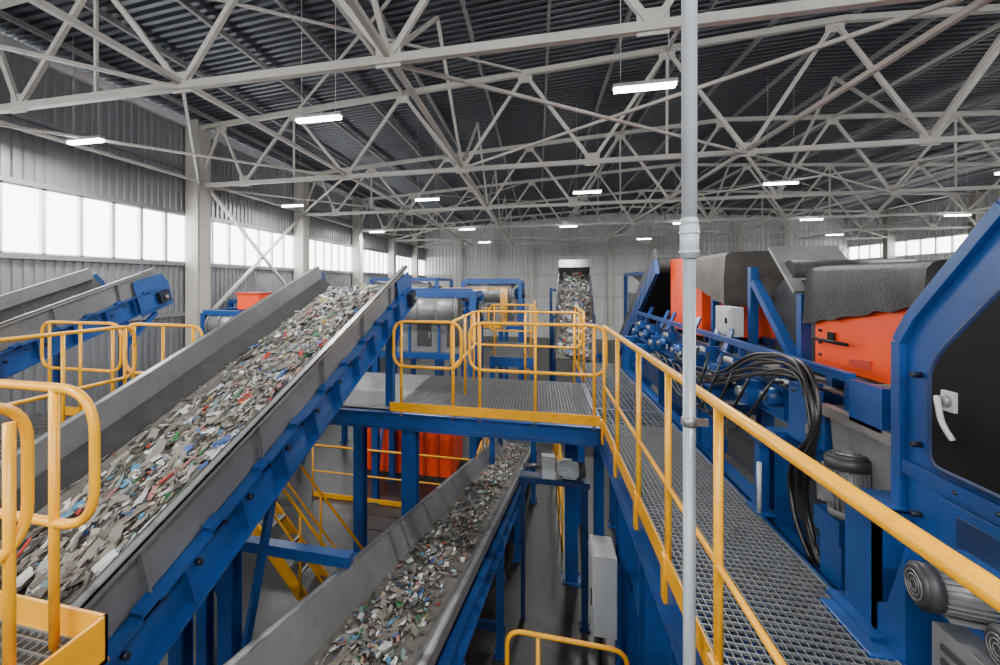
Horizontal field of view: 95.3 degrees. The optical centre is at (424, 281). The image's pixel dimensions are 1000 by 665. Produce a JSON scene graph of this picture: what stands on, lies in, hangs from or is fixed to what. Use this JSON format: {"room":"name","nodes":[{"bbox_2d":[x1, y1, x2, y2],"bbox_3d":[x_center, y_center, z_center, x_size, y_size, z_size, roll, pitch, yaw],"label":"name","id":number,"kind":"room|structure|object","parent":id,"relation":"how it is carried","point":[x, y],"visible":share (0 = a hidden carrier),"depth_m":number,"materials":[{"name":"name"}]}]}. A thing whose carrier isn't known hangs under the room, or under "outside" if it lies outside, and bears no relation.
{"room":"waste facility","nodes":[
{"label":"waste facility","id":0,"kind":"room"},
{"bbox_2d":[0,50,425,421],"bbox_3d":[-5.551,0.000,17.634,0.120,9.200,45.500,0,0,14],"label":"wall","id":1,"kind":"structure","parent":0,"point":[27,159],"depth_m":10.90,"materials":[{"name":"grey metal"}]},
{"bbox_2d":[0,181,184,261],"bbox_3d":[-7.459,-1.215,10.225,0.090,1.430,5.490,0,0,14],"label":"window","id":2,"kind":"structure","parent":1,"relation":"in","point":[41,192],"depth_m":9.86,"materials":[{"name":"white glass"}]},
{"bbox_2d":[0,33,425,231],"bbox_3d":[-5.513,-4.480,17.624,0.120,0.200,45.500,0,0,14],"label":"trim","id":3,"kind":"structure","parent":1,"relation":"attached to","point":[75,73],"depth_m":11.32,"materials":[{"name":"grey metal"}]},
{"bbox_2d":[0,120,428,249],"bbox_3d":[-5.379,-2.853,17.590,0.395,0.105,45.500,0,0,14],"label":"pipe","id":4,"kind":"object","parent":1,"relation":"attached to","point":[47,136],"visible":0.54,"depth_m":10.93,"materials":[{"name":"white metal"}]},
{"bbox_2d":[211,220,293,267],"bbox_3d":[-6.070,-1.215,15.753,0.090,1.430,5.690,0,0,14],"label":"window","id":5,"kind":"structure","parent":1,"relation":"in","point":[212,222],"depth_m":15.35,"materials":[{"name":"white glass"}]},
{"bbox_2d":[309,239,351,271],"bbox_3d":[-4.645,-1.215,21.427,0.090,1.430,5.790,0,0,14],"label":"window","id":6,"kind":"structure","parent":1,"relation":"in","point":[315,241],"depth_m":21.78,"materials":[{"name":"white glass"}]},
{"bbox_2d":[363,249,387,273],"bbox_3d":[-3.208,-1.215,27.149,0.090,1.430,5.790,0,0,14],"label":"window","id":7,"kind":"structure","parent":1,"relation":"in","point":[363,249],"depth_m":27.51,"materials":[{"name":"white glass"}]},
{"bbox_2d":[396,255,411,274],"bbox_3d":[-1.782,-1.215,32.823,0.090,1.430,5.690,0,0,14],"label":"window","id":8,"kind":"structure","parent":1,"relation":"in","point":[396,255],"depth_m":33.93,"materials":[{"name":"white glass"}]},
{"bbox_2d":[419,260,424,275],"bbox_3d":[-0.564,-1.215,37.672,0.090,1.430,4.090,0,0,14],"label":"window","id":9,"kind":"structure","parent":1,"relation":"in","point":[419,260],"depth_m":38.80,"materials":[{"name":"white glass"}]},
{"bbox_2d":[0,0,924,113],"bbox_3d":[7.035,-4.021,3.698,30.964,2.722,0.120,0,0,14],"label":"roof truss","id":10,"kind":"object","parent":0,"point":[653,21],"depth_m":5.57,"materials":[{"name":"grey metal"}]},
{"bbox_2d":[159,336,823,664],"bbox_3d":[9.596,4.700,13.984,31.800,0.200,45.800,0,0,14],"label":"floor","id":11,"kind":"structure","parent":0,"point":[552,607],"depth_m":7.92,"materials":[{"name":"concrete"}]},
{"bbox_2d":[0,379,108,664],"bbox_3d":[-2.470,2.472,0.621,2.276,4.256,2.470,0,0,14],"label":"platform","id":12,"kind":"object","parent":11,"relation":"on","point":[33,631],"visible":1,"depth_m":1.49,"materials":[{"name":"yellow metal"}]},
{"bbox_2d":[0,268,173,405],"bbox_3d":[-6.423,2.185,2.711,1.961,4.830,10.676,0,0,14],"label":"conveyor","id":13,"kind":"object","parent":11,"relation":"on","point":[143,293],"visible":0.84,"depth_m":6.52,"materials":[{"name":"blue metal"}]},
{"bbox_2d":[0,320,213,664],"bbox_3d":[-3.706,2.531,4.333,2.504,4.138,1.904,0,0,14],"label":"safety railing","id":14,"kind":"object","parent":11,"relation":"on","point":[205,612],"visible":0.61,"depth_m":4.92,"materials":[{"name":"yellow metal"}]},
{"bbox_2d":[185,119,210,346],"bbox_3d":[-6.481,0.025,12.867,0.700,9.150,0.700,0,0,14],"label":"wall column","id":15,"kind":"structure","parent":11,"relation":"on","point":[197,196],"depth_m":12.65,"materials":[{"name":"white metal"}]},
{"bbox_2d":[210,189,301,308],"bbox_3d":[-5.629,-0.850,15.643,0.140,3.766,5.445,0,0,14],"label":"brace","id":16,"kind":"object","parent":15,"relation":"attached to","point":[263,256],"visible":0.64,"depth_m":14.86,"materials":[{"name":"white metal"}]},
{"bbox_2d":[0,265,417,664],"bbox_3d":[-2.301,2.185,1.676,1.961,4.830,10.676,0,0,14],"label":"conveyor","id":17,"kind":"object","parent":11,"relation":"on","point":[150,593],"visible":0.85,"depth_m":3.22,"materials":[{"name":"grey metal"}]},
{"bbox_2d":[0,283,381,604],"bbox_3d":[-1.763,1.197,3.132,1.196,2.357,7.041,0,0,14],"label":"shredded waste","id":18,"kind":"object","parent":17,"relation":"on","point":[169,458],"visible":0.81,"depth_m":3.12,"materials":[{"name":"multicoloured plastic"}]},
{"bbox_2d":[227,299,236,307],"bbox_3d":[-5.125,2.540,14.691,1.521,4.120,2.221,0,0,14],"label":"machine","id":19,"kind":"object","parent":11,"relation":"on","point":[230,304],"visible":0.03,"depth_m":13.81,"materials":[{"name":"blue metal"}]},
{"bbox_2d":[200,292,305,463],"bbox_3d":[-4.162,2.425,11.023,1.978,4.350,1.666,0,0,14],"label":"machine","id":20,"kind":"object","parent":11,"relation":"on","point":[210,319],"visible":0.12,"depth_m":10.51,"materials":[{"name":"blue metal"}]},
{"bbox_2d":[294,169,308,278],"bbox_3d":[-5.068,0.025,18.492,0.700,9.150,0.700,0,0,14],"label":"wall column","id":21,"kind":"structure","parent":11,"relation":"on","point":[301,189],"depth_m":18.26,"materials":[{"name":"white metal"}]},
{"bbox_2d":[251,464,362,601],"bbox_3d":[-1.746,2.790,5.568,2.405,3.620,0.544,0,0,14],"label":"staircase","id":22,"kind":"structure","parent":11,"relation":"on","point":[290,574],"depth_m":5.51,"materials":[{"name":"yellow metal"}]},
{"bbox_2d":[352,196,362,285],"bbox_3d":[-3.631,0.025,24.214,0.700,9.150,0.700,0,0,14],"label":"wall column","id":23,"kind":"structure","parent":11,"relation":"on","point":[357,235],"depth_m":23.97,"materials":[{"name":"white metal"}]},
{"bbox_2d":[339,351,415,442],"bbox_3d":[-1.321,2.390,13.712,1.778,4.420,2.266,0,0,14],"label":"machine","id":24,"kind":"object","parent":11,"relation":"on","point":[344,429],"visible":0.05,"depth_m":13.00,"materials":[{"name":"blue metal"}]},
{"bbox_2d":[223,438,537,664],"bbox_3d":[0.262,3.290,6.848,2.219,3.049,12.404,0,0,17],"label":"conveyor","id":25,"kind":"object","parent":11,"relation":"on","point":[302,635],"visible":0.68,"depth_m":3.84,"materials":[{"name":"grey paint"}]},
{"bbox_2d":[314,443,528,664],"bbox_3d":[0.776,3.233,6.679,0.628,2.554,12.150,0,0,17],"label":"shredded waste","id":26,"kind":"object","parent":25,"relation":"on","point":[384,631],"visible":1,"depth_m":3.84,"materials":[{"name":"multicoloured plastic"}]},
{"bbox_2d":[388,213,395,277],"bbox_3d":[-2.193,0.025,29.936,0.700,9.150,0.700,0,0,14],"label":"wall column","id":27,"kind":"structure","parent":11,"relation":"on","point":[391,242],"depth_m":29.68,"materials":[{"name":"white metal"}]},
{"bbox_2d":[312,437,489,506],"bbox_3d":[-0.326,4.066,10.804,3.535,1.168,3.236,0,0,14],"label":"guardrail","id":28,"kind":"object","parent":11,"relation":"on","point":[314,493],"visible":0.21,"depth_m":9.42,"materials":[{"name":"yellow metal"}]},
{"bbox_2d":[369,278,452,375],"bbox_3d":[-0.466,2.220,19.168,2.978,4.760,3.266,0,0,14],"label":"support frame","id":29,"kind":"object","parent":11,"relation":"on","point":[415,284],"visible":0.21,"depth_m":17.58,"materials":[{"name":"blue metal"}]},
{"bbox_2d":[412,224,418,281],"bbox_3d":[-0.780,0.025,35.562,0.700,9.150,0.700,0,0,14],"label":"wall column","id":30,"kind":"structure","parent":11,"relation":"on","point":[415,250],"depth_m":35.32,"materials":[{"name":"white metal"}]},
{"bbox_2d":[367,403,463,480],"bbox_3d":[-0.355,3.910,11.312,2.500,1.380,1.530,0,0,14],"label":"container","id":31,"kind":"object","parent":11,"relation":"on","point":[446,445],"visible":0.32,"depth_m":10.50,"materials":[{"name":"orange metal"}]},
{"bbox_2d":[369,288,482,503],"bbox_3d":[0.118,2.365,9.691,2.328,4.470,1.366,0,0,14],"label":"machine","id":32,"kind":"object","parent":11,"relation":"on","point":[437,304],"visible":0.53,"depth_m":9.19,"materials":[{"name":"grey paint"}]},
{"bbox_2d":[458,232,461,287],"bbox_3d":[3.002,0.150,38.633,0.250,8.900,0.270,0,0,14],"label":"wall column","id":33,"kind":"structure","parent":11,"relation":"on","point":[459,233],"depth_m":38.51,"materials":[{"name":"white metal"}]},
{"bbox_2d":[329,372,600,586],"bbox_3d":[0.361,3.030,6.438,3.769,3.140,2.243,0,0,14],"label":"platform","id":34,"kind":"object","parent":11,"relation":"on","point":[571,421],"visible":0.75,"depth_m":5.76,"materials":[{"name":"grey paint"}]},
{"bbox_2d":[392,320,462,419],"bbox_3d":[0.021,1.046,5.418,0.876,1.168,0.038,0,0,14],"label":"guardrail","id":35,"kind":"object","parent":34,"relation":"on","point":[401,322],"visible":0.99,"depth_m":5.40,"materials":[{"name":"yellow metal"}]},
{"bbox_2d":[450,311,475,405],"bbox_3d":[0.565,1.046,6.354,0.038,1.168,2.076,0,0,14],"label":"guardrail","id":36,"kind":"object","parent":34,"relation":"on","point":[472,312],"visible":0.7,"depth_m":6.34,"materials":[{"name":"yellow metal"}]},
{"bbox_2d":[470,310,583,382],"bbox_3d":[1.609,1.046,7.226,1.776,1.168,0.038,0,0,14],"label":"guardrail","id":37,"kind":"object","parent":34,"relation":"on","point":[573,347],"visible":0.76,"depth_m":7.19,"materials":[{"name":"yellow metal"}]},
{"bbox_2d":[468,322,607,430],"bbox_3d":[1.252,1.046,5.109,1.536,1.168,0.038,0,0,14],"label":"guardrail","id":38,"kind":"object","parent":34,"relation":"on","point":[479,369],"visible":0.86,"depth_m":5.10,"materials":[{"name":"yellow metal"}]},
{"bbox_2d":[439,287,509,395],"bbox_3d":[1.567,2.381,13.834,1.912,4.438,2.436,0,0,14],"label":"platform","id":39,"kind":"object","parent":11,"relation":"on","point":[497,327],"visible":0.23,"depth_m":12.92,"materials":[{"name":"yellow metal"}]},
{"bbox_2d":[461,279,524,409],"bbox_3d":[2.734,2.240,17.334,2.278,4.720,3.266,0,0,14],"label":"screen","id":40,"kind":"object","parent":11,"relation":"on","point":[490,296],"visible":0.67,"depth_m":15.84,"materials":[{"name":"grey paint"}]},
{"bbox_2d":[494,231,496,336],"bbox_3d":[5.912,0.150,37.902,0.250,8.900,0.270,0,0,14],"label":"wall column","id":41,"kind":"structure","parent":11,"relation":"on","point":[495,232],"depth_m":37.76,"materials":[{"name":"white metal"}]},
{"bbox_2d":[488,300,536,503],"bbox_3d":[2.121,2.531,10.601,1.026,4.138,2.416,0,0,14],"label":"walkway","id":42,"kind":"object","parent":11,"relation":"on","point":[500,359],"visible":0.61,"depth_m":9.51,"materials":[{"name":"metal"}]},
{"bbox_2d":[530,230,532,337],"bbox_3d":[8.821,0.150,37.171,0.250,8.900,0.270,0,0,14],"label":"wall column","id":43,"kind":"structure","parent":11,"relation":"on","point":[531,231],"depth_m":37.04,"materials":[{"name":"white metal"}]},
{"bbox_2d":[519,453,590,633],"bbox_3d":[1.740,3.480,6.067,0.918,2.240,0.223,0,0,14],"label":"motor","id":44,"kind":"object","parent":11,"relation":"on","point":[571,474],"visible":1,"depth_m":5.97,"materials":[{"name":"metal"}]},
{"bbox_2d":[553,443,562,552],"bbox_3d":[2.885,3.866,9.844,0.038,1.568,4.534,0,0,14],"label":"guardrail","id":45,"kind":"object","parent":11,"relation":"on","point":[557,451],"visible":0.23,"depth_m":8.56,"materials":[{"name":"yellow metal"}]},
{"bbox_2d":[505,629,629,664],"bbox_3d":[1.000,3.567,3.203,0.852,2.066,0.034,0,0,14],"label":"guardrail","id":46,"kind":"object","parent":11,"relation":"on","point":[537,635],"visible":1,"depth_m":3.22,"materials":[{"name":"yellow metal"}]},
{"bbox_2d":[568,229,571,259],"bbox_3d":[11.731,0.150,36.440,0.250,8.900,0.270,0,0,14],"label":"wall column","id":47,"kind":"structure","parent":11,"relation":"on","point":[569,230],"depth_m":36.32,"materials":[{"name":"white metal"}]},
{"bbox_2d":[549,259,602,411],"bbox_3d":[5.865,1.788,17.720,1.846,5.625,6.453,0,0,14],"label":"conveyor","id":48,"kind":"object","parent":11,"relation":"on","point":[568,266],"visible":0.27,"depth_m":18.05,"materials":[{"name":"rubber"}]},
{"bbox_2d":[556,272,592,357],"bbox_3d":[5.781,1.025,17.388,1.284,2.955,5.607,0,0,18],"label":"pile","id":49,"kind":"object","parent":48,"relation":"on","point":[572,298],"visible":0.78,"depth_m":17.43,"materials":[{"name":"multicoloured plastic"}]},
{"bbox_2d":[589,534,620,664],"bbox_3d":[1.611,3.490,4.055,0.250,2.220,0.350,0,0,14],"label":"tall cabinet","id":50,"kind":"object","parent":11,"relation":"on","point":[604,571],"visible":1,"depth_m":3.90,"materials":[{"name":"grey metal"}]},
{"bbox_2d":[608,228,610,339],"bbox_3d":[14.640,0.150,35.709,0.250,8.900,0.270,0,0,14],"label":"wall column","id":51,"kind":"structure","parent":11,"relation":"on","point":[609,239],"depth_m":35.59,"materials":[{"name":"white metal"}]},
{"bbox_2d":[649,226,652,258],"bbox_3d":[17.550,0.150,34.978,0.250,8.900,0.270,0,0,14],"label":"wall column","id":52,"kind":"structure","parent":11,"relation":"on","point":[651,239],"depth_m":34.84,"materials":[{"name":"white metal"}]},
{"bbox_2d":[619,248,712,498],"bbox_3d":[4.619,2.022,8.949,0.970,5.156,3.780,0,0,14],"label":"conveyor","id":53,"kind":"object","parent":11,"relation":"on","point":[654,288],"visible":0.13,"depth_m":8.38,"materials":[{"name":"metal"}]},
{"bbox_2d":[624,271,746,414],"bbox_3d":[9.111,2.090,16.247,2.978,5.020,4.266,0,0,14],"label":"frame","id":54,"kind":"object","parent":11,"relation":"on","point":[628,296],"visible":0.02,"depth_m":18.36,"materials":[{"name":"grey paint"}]},
{"bbox_2d":[679,0,708,664],"bbox_3d":[1.108,-0.284,1.887,0.160,9.769,0.160,0,0,14],"label":"vertical pipe","id":55,"kind":"object","parent":11,"relation":"on","point":[689,232],"visible":1,"depth_m":1.87,"materials":[{"name":"grey metal"}]},
{"bbox_2d":[736,224,740,251],"bbox_3d":[23.369,0.150,33.517,0.250,8.900,0.270,0,0,14],"label":"wall column","id":56,"kind":"structure","parent":11,"relation":"on","point":[738,236],"depth_m":33.40,"materials":[{"name":"white metal"}]},
{"bbox_2d":[575,362,905,664],"bbox_3d":[2.068,3.088,3.759,0.920,3.023,10.312,0,0,14],"label":"walkway","id":57,"kind":"object","parent":11,"relation":"on","point":[651,629],"visible":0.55,"depth_m":2.90,"materials":[{"name":"grey metal"}]},
{"bbox_2d":[574,306,584,382],"bbox_3d":[2.713,1.046,7.928,0.038,1.168,1.734,0,0,14],"label":"guardrail","id":58,"kind":"object","parent":57,"relation":"on","point":[575,307],"visible":0.75,"depth_m":7.91,"materials":[{"name":"yellow metal"}]},
{"bbox_2d":[746,427,784,517],"bbox_3d":[2.345,1.305,3.105,0.164,0.550,0.194,0,0,14],"label":"bracket","id":59,"kind":"object","parent":57,"relation":"on","point":[760,506],"visible":0.81,"depth_m":3.08,"materials":[{"name":"blue metal"}]},
{"bbox_2d":[601,325,999,664],"bbox_3d":[1.184,1.095,1.919,0.051,1.270,6.100,0,0,14],"label":"guardrail","id":60,"kind":"object","parent":57,"relation":"on","point":[965,572],"visible":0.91,"depth_m":1.75,"materials":[{"name":"yellow metal"}]},
{"bbox_2d":[622,307,890,664],"bbox_3d":[3.558,2.518,5.195,1.351,4.164,6.610,0,0,14],"label":"conveyor","id":61,"kind":"object","parent":11,"relation":"on","point":[856,417],"visible":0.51,"depth_m":3.30,"materials":[{"name":"blue metal"}]},
{"bbox_2d":[653,347,775,429],"bbox_3d":[2.789,0.945,4.760,0.132,0.581,3.412,0,0,14],"label":"cable bundle","id":62,"kind":"object","parent":61,"relation":"attached to","point":[771,381],"visible":0.54,"depth_m":4.01,"materials":[{"name":"rubber"}]},
{"bbox_2d":[671,250,784,352],"bbox_3d":[4.063,0.220,5.933,1.050,1.160,2.312,0,0,14],"label":"machine","id":63,"kind":"object","parent":61,"relation":"on","point":[721,279],"visible":0.38,"depth_m":5.18,"materials":[{"name":"metal"}]},
{"bbox_2d":[716,306,743,353],"bbox_3d":[3.207,0.630,4.762,0.140,0.740,0.400,0,0,14],"label":"control box","id":64,"kind":"object","parent":61,"relation":"attached to","point":[727,317],"visible":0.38,"depth_m":4.61,"materials":[{"name":"white metal"}]},
{"bbox_2d":[674,351,821,568],"bbox_3d":[2.636,1.086,4.052,0.107,1.244,3.264,0,0,16],"label":"cable bundle","id":65,"kind":"object","parent":61,"relation":"attached to","point":[797,482],"visible":0.77,"depth_m":2.69,"materials":[{"name":"black rubber"}]},
{"bbox_2d":[748,246,916,370],"bbox_3d":[3.732,0.233,4.012,1.115,1.146,0.970,0,0,14],"label":"machine","id":66,"kind":"object","parent":61,"relation":"on","point":[792,336],"visible":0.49,"depth_m":4.13,"materials":[{"name":"metal"}]},
{"bbox_2d":[802,259,947,387],"bbox_3d":[3.320,0.330,2.838,1.082,0.940,1.139,0,0,14],"label":"machine","id":67,"kind":"object","parent":61,"relation":"on","point":[856,310],"visible":0.58,"depth_m":2.92,"materials":[{"name":"metal"}]},
{"bbox_2d":[783,223,788,245],"bbox_3d":[26.279,0.150,32.786,0.250,8.900,0.270,0,0,14],"label":"wall column","id":68,"kind":"structure","parent":11,"relation":"on","point":[785,234],"depth_m":32.67,"materials":[{"name":"white metal"}]},
{"bbox_2d":[801,460,820,628],"bbox_3d":[5.437,2.240,3.790,1.938,4.720,4.238,0,0,14],"label":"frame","id":69,"kind":"object","parent":11,"relation":"on","point":[817,536],"visible":0.02,"depth_m":5.86,"materials":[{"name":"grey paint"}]},
{"bbox_2d":[814,450,871,661],"bbox_3d":[2.241,2.752,2.392,0.258,3.696,0.229,0,0,14],"label":"motor","id":70,"kind":"object","parent":11,"relation":"on","point":[855,468],"visible":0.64,"depth_m":2.37,"materials":[{"name":"grey paint"}]},
{"bbox_2d":[883,208,895,258],"bbox_3d":[28.966,0.010,28.090,0.400,9.180,0.425,0,0,14],"label":"wall column","id":71,"kind":"structure","parent":11,"relation":"on","point":[889,245],"depth_m":27.91,"materials":[{"name":"white metal"}]},
{"bbox_2d":[819,197,999,664],"bbox_3d":[2.229,2.062,0.502,1.359,5.075,3.260,0,0,14],"label":"housing","id":72,"kind":"object","parent":11,"relation":"on","point":[945,347],"visible":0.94,"depth_m":1.77,"materials":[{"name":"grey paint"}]},
{"bbox_2d":[825,488,909,641],"bbox_3d":[2.137,1.295,2.103,0.280,0.570,0.320,0,0,14],"label":"stand","id":73,"kind":"object","parent":72,"relation":"on","point":[873,556],"visible":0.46,"depth_m":2.07,"materials":[{"name":"blue metal"}]},
{"bbox_2d":[903,549,999,632],"bbox_3d":[1.941,1.135,1.637,0.265,0.230,0.200,0,0,14],"label":"motor","id":74,"kind":"object","parent":72,"relation":"attached to","point":[931,589],"visible":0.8,"depth_m":1.60,"materials":[{"name":"grey paint"}]},
{"bbox_2d":[984,623,999,664],"bbox_3d":[1.907,1.170,1.408,0.195,0.200,0.180,0,0,14],"label":"motor","id":75,"kind":"object","parent":72,"relation":"attached to","point":[992,630],"visible":1,"depth_m":1.45,"materials":[{"name":"grey metal"}]},
{"bbox_2d":[968,190,985,233],"bbox_3d":[27.553,0.010,22.465,0.400,9.180,0.425,0,0,14],"label":"wall column","id":76,"kind":"structure","parent":11,"relation":"on","point":[971,198],"depth_m":22.30,"materials":[{"name":"white metal"}]},
{"bbox_2d":[0,0,999,227],"bbox_3d":[9.596,-5.101,13.984,32.000,1.002,45.800,0,0,14],"label":"roof trusses","id":77,"kind":"structure","parent":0,"point":[275,40],"depth_m":11.98,"materials":[{"name":"grey metal"}]},
{"bbox_2d":[0,0,999,246],"bbox_3d":[9.912,-3.989,15.038,30.735,2.583,34.639,0,0,14],"label":"roof trusses","id":78,"kind":"structure","parent":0,"point":[381,41],"depth_m":8.36,"materials":[{"name":"grey metal"}]},
{"bbox_2d":[66,102,104,144],"bbox_3d":[-6.381,-3.641,8.459,0.800,2.052,0.120,0,0,14],"label":"ceiling lamp","id":79,"kind":"object","parent":78,"relation":"hanging from","point":[88,139],"depth_m":8.40,"materials":[{"name":"white plastic"}]},
{"bbox_2d":[281,203,303,206],"bbox_3d":[-4.591,-3.641,15.588,0.800,2.052,0.120,0,0,14],"label":"ceiling lamp","id":80,"kind":"object","parent":78,"relation":"hanging from","point":[292,204],"depth_m":15.53,"materials":[{"name":"white plastic"}]},
{"bbox_2d":[294,0,342,123],"bbox_3d":[-1.726,-3.785,7.290,0.800,2.340,0.120,0,0,14],"label":"ceiling lamp","id":81,"kind":"object","parent":78,"relation":"hanging from","point":[337,115],"depth_m":7.24,"materials":[{"name":"white plastic"}]},
{"bbox_2d":[369,214,383,232],"bbox_3d":[-2.544,-3.641,23.735,0.800,2.052,0.120,0,0,14],"label":"ceiling lamp","id":82,"kind":"object","parent":78,"relation":"hanging from","point":[371,231],"depth_m":23.77,"materials":[{"name":"white plastic"}]},
{"bbox_2d":[414,197,439,200],"bbox_3d":[0.065,-3.785,14.419,0.800,2.340,0.120,0,0,14],"label":"ceiling lamp","id":83,"kind":"object","parent":78,"relation":"hanging from","point":[419,198],"depth_m":14.38,"materials":[{"name":"white plastic"}]},
{"bbox_2d":[459,228,474,229],"bbox_3d":[2.111,-3.785,22.566,0.800,2.340,0.120,0,0,14],"label":"ceiling lamp","id":84,"kind":"object","parent":78,"relation":"hanging from","point":[459,228],"depth_m":22.51,"materials":[{"name":"white plastic"}]},
{"bbox_2d":[573,105,601,193],"bbox_3d":[4.768,-3.931,13.237,0.800,2.631,0.120,0,0,14],"label":"ceiling lamp","id":85,"kind":"object","parent":78,"relation":"hanging from","point":[576,191],"depth_m":13.25,"materials":[{"name":"white plastic"}]},
{"bbox_2d":[612,0,677,93],"bbox_3d":[2.978,-3.931,6.109,0.800,2.631,0.120,0,0,14],"label":"ceiling lamp","id":86,"kind":"object","parent":78,"relation":"hanging from","point":[667,83],"depth_m":6.08,"materials":[{"name":"white plastic"}]},
{"bbox_2d":[0,0,999,230],"bbox_3d":[9.850,-4.954,13.765,30.060,1.012,45.500,0,0,14],"label":"roof purlins","id":87,"kind":"structure","parent":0,"point":[184,3],"depth_m":12.45,"materials":[{"name":"grey metal"}]},
{"bbox_2d":[560,225,576,226],"bbox_3d":[6.815,-3.931,21.384,0.800,2.631,0.120,0,0,14],"label":"ceiling lamp","id":88,"kind":"object","parent":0,"point":[560,225],"depth_m":21.33,"materials":[{"name":"white plastic"}]},
{"bbox_2d":[201,4,999,187],"bbox_3d":[8.399,-4.021,9.129,30.964,2.722,0.120,0,0,14],"label":"roof truss","id":89,"kind":"object","parent":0,"point":[836,23],"depth_m":10.00,"materials":[{"name":"grey metal"}]},
{"bbox_2d":[425,213,848,339],"bbox_3d":[15.114,-0.471,35.951,31.200,10.142,0.100,0,0,14],"label":"wall","id":90,"kind":"structure","parent":0,"point":[620,264],"depth_m":36.31,"materials":[{"name":"grey metal"}]},
{"bbox_2d":[424,250,849,297],"bbox_3d":[15.079,-0.500,35.816,31.200,3.520,0.140,0,0,14],"label":"trim","id":91,"kind":"structure","parent":90,"relation":"attached to","point":[841,250],"depth_m":37.18,"materials":[{"name":"white metal"}]},
{"bbox_2d":[637,192,650,239],"bbox_3d":[13.419,-4.059,27.561,0.800,2.889,0.120,0,0,14],"label":"ceiling lamp","id":92,"kind":"object","parent":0,"point":[649,192],"depth_m":27.49,"materials":[{"name":"white plastic"}]},
{"bbox_2d":[303,110,999,215],"bbox_3d":[9.812,-4.021,14.754,30.964,2.722,0.120,0,0,14],"label":"roof truss","id":93,"kind":"object","parent":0,"point":[958,116],"depth_m":14.90,"materials":[{"name":"grey metal"}]},
{"bbox_2d":[417,206,886,247],"bbox_3d":[14.099,-4.021,31.824,30.964,2.722,0.120,0,0,14],"label":"roof truss","id":94,"kind":"object","parent":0,"point":[720,209],"depth_m":31.22,"materials":[{"name":"grey metal"}]},
{"bbox_2d":[673,160,679,223],"bbox_3d":[11.567,-4.059,20.190,0.800,2.889,0.120,0,0,14],"label":"ceiling lamp","id":95,"kind":"object","parent":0,"point":[675,222],"depth_m":20.26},
{"bbox_2d":[360,162,999,231],"bbox_3d":[11.249,-4.021,20.476,30.964,2.722,0.120,0,0,14],"label":"roof truss","id":96,"kind":"object","parent":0,"point":[828,166],"depth_m":20.12,"materials":[{"name":"grey metal"}]},
{"bbox_2d":[395,189,974,241],"bbox_3d":[12.686,-4.021,26.199,30.964,2.722,0.120,0,0,14],"label":"roof truss","id":97,"kind":"object","parent":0,"point":[955,195],"depth_m":25.23,"materials":[{"name":"grey metal"}]},
{"bbox_2d":[762,179,799,184],"bbox_3d":[9.521,-4.059,12.043,0.800,2.889,0.120,0,0,14],"label":"ceiling lamp","id":98,"kind":"object","parent":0,"point":[779,182],"depth_m":12.00,"materials":[{"name":"white plastic"}]},
{"bbox_2d":[800,217,823,220],"bbox_3d":[16.320,-3.910,18.997,0.800,2.591,0.120,0,0,14],"label":"ceiling lamp","id":99,"kind":"object","parent":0,"point":[817,218],"depth_m":18.93,"materials":[{"name":"white plastic"}]},
{"bbox_2d":[826,197,843,235],"bbox_3d":[22.923,-3.762,25.174,0.800,2.293,0.120,0,0,14],"label":"ceiling lamp","id":100,"kind":"object","parent":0,"point":[828,197],"depth_m":25.24,"materials":[{"name":"white plastic"}]},
{"bbox_2d":[849,189,999,260],"bbox_3d":[24.709,0.000,10.033,0.040,9.200,45.500,0,0,14],"label":"wall","id":101,"kind":"structure","parent":0,"point":[993,195],"depth_m":25.81,"materials":[{"name":"grey metal"}]},
{"bbox_2d":[848,233,967,258],"bbox_3d":[24.713,-2.030,10.032,0.090,1.000,45.590,0,0,14],"label":"window","id":102,"kind":"structure","parent":101,"relation":"in","point":[954,235],"depth_m":26.12,"materials":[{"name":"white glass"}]},
{"bbox_2d":[944,213,971,215],"bbox_3d":[21.072,-3.762,17.803,0.800,2.293,0.120,0,0,14],"label":"ceiling lamp","id":103,"kind":"object","parent":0,"point":[952,214],"depth_m":17.75,"materials":[{"name":"white plastic"}]}
]}

